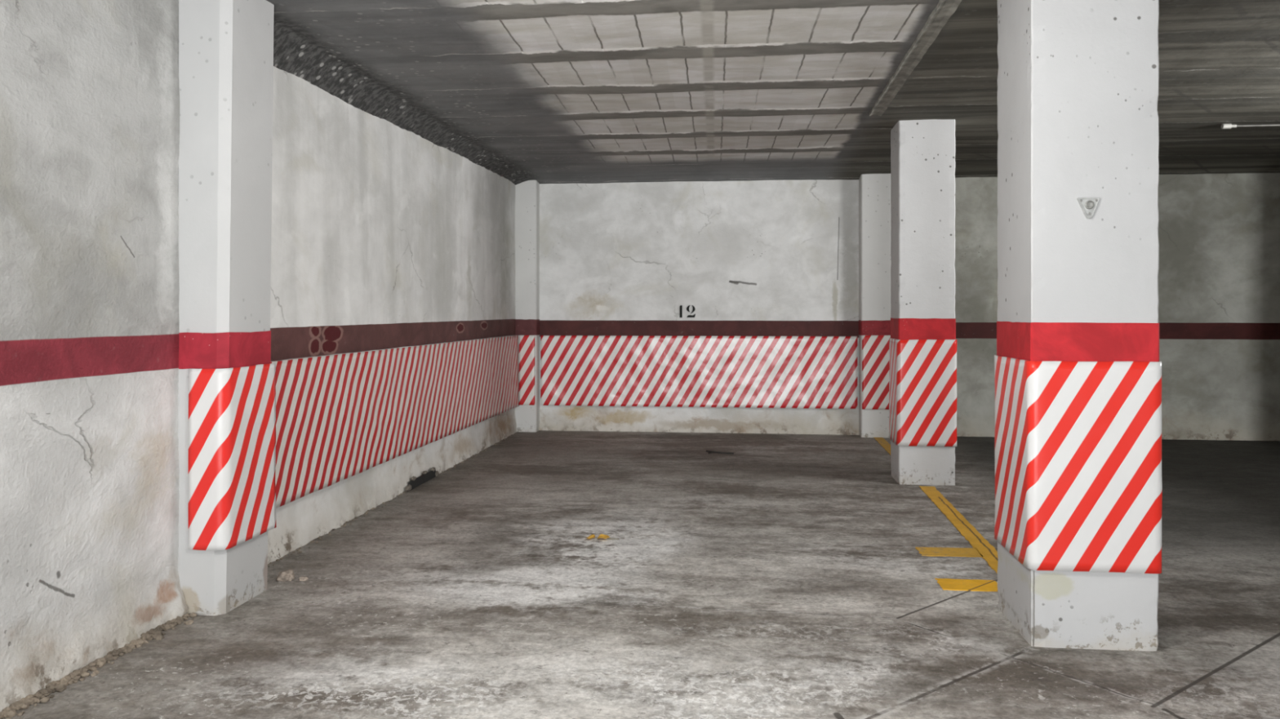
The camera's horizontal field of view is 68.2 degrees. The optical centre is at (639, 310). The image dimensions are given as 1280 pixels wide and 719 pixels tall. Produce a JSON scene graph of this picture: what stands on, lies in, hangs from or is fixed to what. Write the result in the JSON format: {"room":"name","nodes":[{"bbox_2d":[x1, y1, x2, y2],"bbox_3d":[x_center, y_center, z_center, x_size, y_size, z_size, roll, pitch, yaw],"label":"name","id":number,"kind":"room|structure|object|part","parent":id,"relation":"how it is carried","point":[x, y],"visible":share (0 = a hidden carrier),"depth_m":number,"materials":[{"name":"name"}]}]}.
{"room":"parking garage","nodes":[
{"label":"parking garage","id":0,"kind":"room"},
{"bbox_2d":[0,0,188,711],"bbox_3d":[-2.043,-0.080,1.546,0.065,2.560,4.620,0,0,6],"label":"wall","id":1,"kind":"structure","parent":0,"point":[90,89],"depth_m":3.21,"materials":[{"name":"paint"}]},
{"bbox_2d":[267,66,516,564],"bbox_3d":[-1.511,-0.080,6.744,0.045,2.560,5.670,0,0,6],"label":"wall","id":2,"kind":"structure","parent":0,"point":[384,236],"depth_m":5.81,"materials":[{"name":"paint"}]},
{"bbox_2d":[271,335,519,508],"bbox_3d":[-1.487,0.592,6.742,0.014,0.703,5.210,0,0,6],"label":"guard","id":3,"kind":"object","parent":2,"relation":"attached to","point":[340,417],"visible":0.91,"depth_m":5.73,"materials":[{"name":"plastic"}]},
{"bbox_2d":[404,466,439,491],"bbox_3d":[-1.509,1.160,6.569,0.032,0.080,0.650,0,0,6],"label":"drain slot","id":4,"kind":"object","parent":2,"relation":"attached to","point":[415,482],"visible":1,"depth_m":6.54,"materials":[{"name":"black"}]},
{"bbox_2d":[1,430,1279,718],"bbox_3d":[0.858,1.200,-5.544,7.565,0.001,29.570,0,0,6],"label":"floor","id":5,"kind":"structure","parent":0,"point":[779,576],"depth_m":3.79,"materials":[{"name":"concrete"}]},
{"bbox_2d":[177,0,276,615],"bbox_3d":[-1.715,-0.060,3.914,0.247,2.520,0.406,0,0,6],"label":"pilaster","id":6,"kind":"object","parent":5,"relation":"on","point":[226,46],"depth_m":3.73,"materials":[{"name":"white concrete"}]},
{"bbox_3d":[-1.675,0.583,3.905,0.161,0.714,0.399,0,0,6],"label":"striped wall guard","id":7,"kind":"part","parent":6,"relation":"part of","materials":[{"name":"red paint"}]},
{"bbox_2d":[0,432,516,718],"bbox_3d":[-1.553,1.191,5.920,0.139,0.018,6.744,0,0,6],"label":"crumbs","id":8,"kind":"object","parent":5,"relation":"on","point":[157,633],"visible":0.98,"depth_m":3.18,"materials":[{"name":"grey concrete"}]},
{"bbox_2d":[276,568,294,582],"bbox_3d":[-1.579,1.179,4.221,0.075,0.042,0.077,0,0,6],"label":"lump","id":9,"kind":"object","parent":5,"relation":"on","point":[287,575],"visible":1,"depth_m":4.20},
{"bbox_2d":[298,576,308,581],"bbox_3d":[-1.500,1.192,4.211,0.042,0.016,0.036,0,0,6],"label":"chip","id":10,"kind":"object","parent":5,"relation":"on","point":[302,578],"visible":1,"depth_m":4.20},
{"bbox_2d":[586,533,618,539],"bbox_3d":[-0.196,1.190,4.964,0.173,0.019,0.077,0,0,6],"label":"dry leaf","id":11,"kind":"object","parent":5,"relation":"on","point":[602,535],"visible":1,"depth_m":4.97,"materials":[{"name":"orange plant"}]},
{"bbox_3d":[-0.259,1.191,4.971,0.046,0.013,0.077,0,0,6],"label":"blade","id":12,"kind":"part","parent":11,"relation":"part of","materials":[{"name":"orange plant"}]},
{"bbox_3d":[-0.191,1.189,4.964,0.066,0.017,0.063,0,0,44],"label":"blade","id":13,"kind":"part","parent":11,"relation":"part of","materials":[{"name":"orange plant"}]},
{"bbox_2d":[706,450,733,453],"bbox_3d":[0.649,1.192,7.940,0.260,0.018,0.107,0,0,32],"label":"twig","id":14,"kind":"object","parent":5,"relation":"on","point":[708,451],"visible":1,"depth_m":7.94,"materials":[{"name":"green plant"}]},
{"bbox_2d":[873,437,890,455],"bbox_3d":[2.138,1.198,7.992,0.100,0.004,2.170,0,0,6],"label":"floor marking","id":15,"kind":"object","parent":5,"relation":"on","point":[881,441],"depth_m":8.51,"materials":[{"name":"yellow paint"}]},
{"bbox_2d":[890,119,955,485],"bbox_3d":[1.997,-0.062,6.695,0.384,2.525,0.374,0,0,6],"label":"concrete pillar","id":16,"kind":"structure","parent":5,"relation":"on","point":[922,152],"depth_m":6.51,"materials":[{"name":"white concrete"}]},
{"bbox_2d":[888,337,956,446],"bbox_3d":[1.997,0.566,6.695,0.408,0.735,0.398,0,0,6],"label":"guard","id":17,"kind":"object","parent":16,"relation":"attached to","point":[922,382],"visible":0.99,"depth_m":6.50,"materials":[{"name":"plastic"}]},
{"bbox_2d":[915,546,983,557],"bbox_3d":[1.533,1.198,4.697,0.303,0.004,0.176,0,0,6],"label":"floor marking","id":18,"kind":"object","parent":5,"relation":"on","point":[924,551],"depth_m":4.68,"materials":[{"name":"yellow paint"}]},
{"bbox_2d":[919,485,998,573],"bbox_3d":[1.803,1.198,5.284,0.106,0.004,2.349,0,0,7],"label":"floor marking","id":19,"kind":"object","parent":5,"relation":"on","point":[977,541],"depth_m":5.21,"materials":[{"name":"yellow paint"}]},
{"bbox_2d":[934,577,997,591],"bbox_3d":[1.440,1.198,4.132,0.265,0.004,0.172,0,0,6],"label":"floor marking","id":20,"kind":"object","parent":5,"relation":"on","point":[985,585],"depth_m":4.13,"materials":[{"name":"yellow paint"}]},
{"bbox_2d":[996,0,1159,651],"bbox_3d":[1.638,-0.062,3.583,0.437,2.525,0.469,0,0,6],"label":"concrete pillar","id":21,"kind":"structure","parent":5,"relation":"on","point":[1077,80],"depth_m":3.36,"materials":[{"name":"white paint"}]},
{"bbox_2d":[994,355,1162,573],"bbox_3d":[1.639,0.551,3.582,0.464,0.744,0.497,0,0,6],"label":"guard","id":22,"kind":"object","parent":21,"relation":"attached to","point":[1078,481],"visible":0.98,"depth_m":3.35,"materials":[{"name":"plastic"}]},
{"bbox_2d":[1076,197,1099,218],"bbox_3d":[1.589,-0.363,3.349,0.076,0.074,0.014,0,0,6],"label":"plate","id":23,"kind":"object","parent":21,"relation":"attached to","point":[1088,206],"visible":1,"depth_m":3.35,"materials":[{"name":"metal"}]},
{"bbox_2d":[266,0,1279,185],"bbox_3d":[1.798,-1.236,-5.664,9.400,0.179,29.540,0,0,6],"label":"ceiling","id":24,"kind":"structure","parent":0,"point":[544,91],"depth_m":5.37,"materials":[{"name":"grey concrete"}]},
{"bbox_2d":[869,0,962,115],"bbox_3d":[1.341,-1.308,4.253,0.091,0.027,4.150,0,0,6],"label":"beam","id":25,"kind":"structure","parent":24,"relation":"attached to","point":[937,20],"depth_m":4.75,"materials":[{"name":"grey concrete"}]},
{"bbox_2d":[1221,124,1279,128],"bbox_3d":[5.896,-1.297,6.446,3.630,0.040,0.036,0,0,6],"label":"fluorescent light","id":26,"kind":"object","parent":24,"relation":"attached to","point":[1223,126],"visible":1,"depth_m":6.63,"materials":[{"name":"white plastic"}]},
{"bbox_2d":[539,173,1279,440],"bbox_3d":[2.467,-0.080,9.093,7.515,2.560,0.032,0,0,6],"label":"wall","id":27,"kind":"structure","parent":0,"point":[755,258],"depth_m":9.18,"materials":[{"name":"paint"}]},
{"bbox_2d":[515,180,539,432],"bbox_3d":[-1.137,-0.060,9.441,0.249,2.520,0.212,0,0,6],"label":"pilaster","id":28,"kind":"object","parent":27,"relation":"attached to","point":[526,193],"depth_m":9.35,"materials":[{"name":"white concrete"}]},
{"bbox_3d":[-1.117,0.588,9.337,0.159,0.689,0.011,0,0,6],"label":"striped wall guard","id":29,"kind":"part","parent":28,"relation":"part of","materials":[{"name":"red paint"}]},
{"bbox_2d":[680,305,695,317],"bbox_3d":[0.469,0.007,9.322,0.157,0.124,0.009,0,0,6],"label":"number","id":30,"kind":"object","parent":27,"relation":"attached to","point":[681,306],"visible":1,"depth_m":9.32,"materials":[{"name":"black paint"}]},
{"bbox_2d":[540,335,857,408],"bbox_3d":[0.550,0.597,9.274,3.105,0.701,0.017,0,0,6],"label":"guard","id":31,"kind":"object","parent":27,"relation":"attached to","point":[802,372],"visible":1,"depth_m":9.27,"materials":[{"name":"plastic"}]},
{"bbox_2d":[858,173,891,438],"bbox_3d":[2.264,-0.060,9.042,0.321,2.520,0.251,0,0,6],"label":"pilaster","id":32,"kind":"object","parent":27,"relation":"attached to","point":[874,189],"depth_m":8.93,"materials":[{"name":"white concrete"}]},
{"bbox_3d":[2.248,0.583,8.922,0.301,0.700,0.010,0,0,6],"label":"striped wall guard","id":33,"kind":"part","parent":32,"relation":"part of","materials":[{"name":"red paint"}]}
]}

